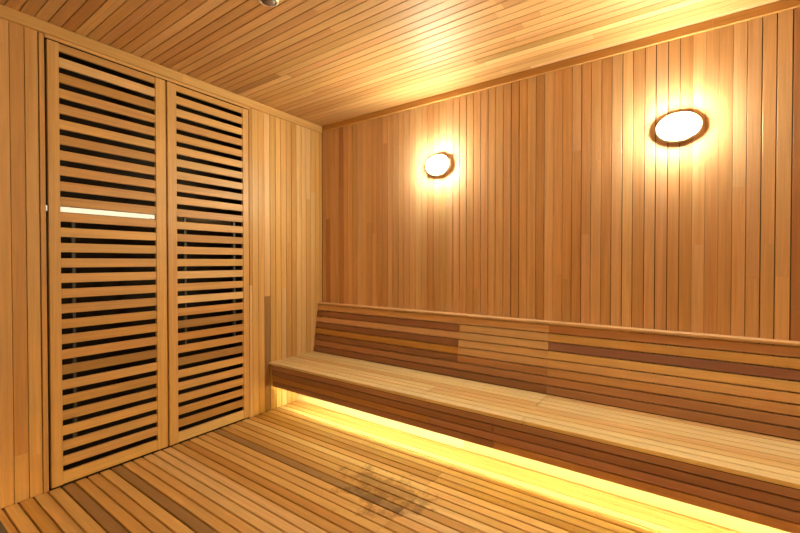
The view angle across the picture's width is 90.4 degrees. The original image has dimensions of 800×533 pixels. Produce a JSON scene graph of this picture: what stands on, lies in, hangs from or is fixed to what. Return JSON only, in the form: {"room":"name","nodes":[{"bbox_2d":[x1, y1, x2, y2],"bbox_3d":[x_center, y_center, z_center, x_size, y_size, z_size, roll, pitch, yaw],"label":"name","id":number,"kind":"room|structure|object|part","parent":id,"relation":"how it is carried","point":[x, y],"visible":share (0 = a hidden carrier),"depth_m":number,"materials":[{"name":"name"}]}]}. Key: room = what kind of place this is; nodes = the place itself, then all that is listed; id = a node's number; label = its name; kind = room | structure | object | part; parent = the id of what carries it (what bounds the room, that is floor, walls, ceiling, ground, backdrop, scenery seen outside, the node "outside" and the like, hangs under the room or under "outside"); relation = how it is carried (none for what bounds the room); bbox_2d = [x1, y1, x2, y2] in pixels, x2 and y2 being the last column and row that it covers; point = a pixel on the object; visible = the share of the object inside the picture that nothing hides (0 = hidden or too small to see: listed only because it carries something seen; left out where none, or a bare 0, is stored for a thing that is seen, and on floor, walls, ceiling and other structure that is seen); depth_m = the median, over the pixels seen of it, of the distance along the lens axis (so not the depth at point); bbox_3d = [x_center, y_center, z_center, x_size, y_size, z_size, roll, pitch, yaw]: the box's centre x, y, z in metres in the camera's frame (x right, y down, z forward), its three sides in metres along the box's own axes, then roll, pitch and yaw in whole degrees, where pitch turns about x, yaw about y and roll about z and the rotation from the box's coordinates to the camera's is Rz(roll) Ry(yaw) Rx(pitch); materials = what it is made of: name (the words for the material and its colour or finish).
{"room":"sauna","nodes":[
{"label":"sauna","id":0,"kind":"room"},
{"bbox_2d":[0,18,321,508],"bbox_3d":[-1.724,-0.040,2.644,0.340,2.520,2.970,1,1,35],"label":"wall","id":1,"kind":"structure","parent":0,"point":[285,157],"depth_m":2.71,"materials":[{"name":"brown wood"}]},
{"bbox_2d":[37,32,48,492],"bbox_3d":[-1.897,-0.012,2.112,0.022,2.436,0.022,1,1,35],"label":"trim","id":2,"kind":"structure","parent":1,"relation":"attached to","point":[40,36],"depth_m":2.10,"materials":[{"name":"brown wood"}]},
{"bbox_2d":[46,205,154,218],"bbox_3d":[-1.879,-0.317,2.493,0.195,0.061,0.570,1,1,35],"label":"strip light","id":3,"kind":"object","parent":1,"relation":"attached to","point":[62,209],"visible":0.46,"depth_m":2.44,"materials":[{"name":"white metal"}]},
{"bbox_2d":[45,39,167,488],"bbox_3d":[-1.721,-0.010,2.378,0.046,2.402,0.596,1,1,35],"label":"slatted panel","id":4,"kind":"object","parent":1,"relation":"attached to","point":[58,477],"visible":1,"depth_m":2.32,"materials":[{"name":"brown wood"}]},
{"bbox_2d":[0,4,321,132],"bbox_3d":[-1.583,-1.258,2.516,0.020,0.078,2.948,1,1,35],"label":"trim","id":5,"kind":"structure","parent":1,"relation":"attached to","point":[50,31],"depth_m":2.45,"materials":[{"name":"brown wood"}]},
{"bbox_2d":[177,217,230,225],"bbox_3d":[-1.554,-0.339,2.991,0.176,0.032,0.540,1,1,35],"label":"conduit","id":6,"kind":"object","parent":1,"relation":"attached to","point":[193,220],"visible":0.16,"depth_m":2.98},
{"bbox_2d":[165,81,249,445],"bbox_3d":[-1.373,-0.016,2.877,0.046,2.402,0.602,1,1,35],"label":"slatted panel","id":7,"kind":"object","parent":1,"relation":"attached to","point":[175,436],"visible":1,"depth_m":2.82,"materials":[{"name":"brown wood"}]},
{"bbox_2d":[0,400,741,532],"bbox_3d":[0.675,1.251,0.987,5.510,0.060,2.970,1,1,35],"label":"floor","id":8,"kind":"structure","parent":0,"point":[297,466],"depth_m":2.12,"materials":[{"name":"brown wood"}]},
{"bbox_2d":[0,520,7,532],"bbox_3d":[-0.001,0.807,0.012,5.507,0.846,0.606,1,1,35],"label":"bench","id":9,"kind":"object","parent":8,"relation":"on","point":[2,528],"visible":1,"depth_m":1.23,"materials":[{"name":"brown wood"}]},
{"bbox_2d":[269,302,799,532],"bbox_3d":[1.351,0.782,1.949,5.507,0.846,0.606,1,1,35],"label":"bench","id":10,"kind":"object","parent":8,"relation":"on","point":[740,475],"visible":1,"depth_m":2.19,"materials":[{"name":"brown wood"}]},
{"bbox_3d":[1.350,0.841,1.949,5.507,0.068,0.603,1,1,35],"label":"seat","id":11,"kind":"part","parent":10,"relation":"part of","materials":[{"name":"brown wood"}]},
{"bbox_3d":[1.490,0.579,2.147,5.506,0.443,0.117,1,1,35],"label":"backrest","id":12,"kind":"part","parent":10,"relation":"part of","materials":[{"name":"brown wood"}]},
{"bbox_2d":[0,0,780,125],"bbox_3d":[0.675,-1.304,0.954,5.610,0.050,3.070,1,1,35],"label":"ceiling","id":13,"kind":"structure","parent":0,"point":[319,62],"depth_m":2.24,"materials":[{"name":"brown wood"}]},
{"bbox_2d":[258,0,278,6],"bbox_3d":[-0.629,-1.271,1.895,0.100,0.038,0.100,1,1,35],"label":"ceiling fitting","id":14,"kind":"object","parent":13,"relation":"attached to","point":[270,3],"visible":1,"depth_m":1.90,"materials":[{"name":"silver plastic"}]},
{"bbox_2d":[322,7,799,428],"bbox_3d":[1.539,-0.044,2.208,5.610,2.500,0.050,1,1,35],"label":"wall","id":15,"kind":"structure","parent":0,"point":[560,198],"depth_m":2.41,"materials":[{"name":"brown wood"}]},
{"bbox_2d":[426,154,450,175],"bbox_3d":[0.276,-0.770,2.999,0.214,0.160,0.082,1,1,35],"label":"wall lamp","id":16,"kind":"object","parent":15,"relation":"attached to","point":[439,164],"visible":1,"depth_m":2.97,"materials":[{"name":"white glass"}]},
{"bbox_2d":[322,0,799,131],"bbox_3d":[1.518,-1.268,2.164,5.508,0.048,0.020,1,1,35],"label":"trim","id":17,"kind":"structure","parent":15,"relation":"attached to","point":[783,5],"depth_m":2.39,"materials":[{"name":"brown wood"}]},
{"bbox_2d":[655,111,702,142],"bbox_3d":[1.502,-0.759,2.144,0.214,0.160,0.082,1,1,35],"label":"wall lamp","id":18,"kind":"object","parent":15,"relation":"attached to","point":[676,127],"visible":1,"depth_m":2.12,"materials":[{"name":"white glass"}]}
]}

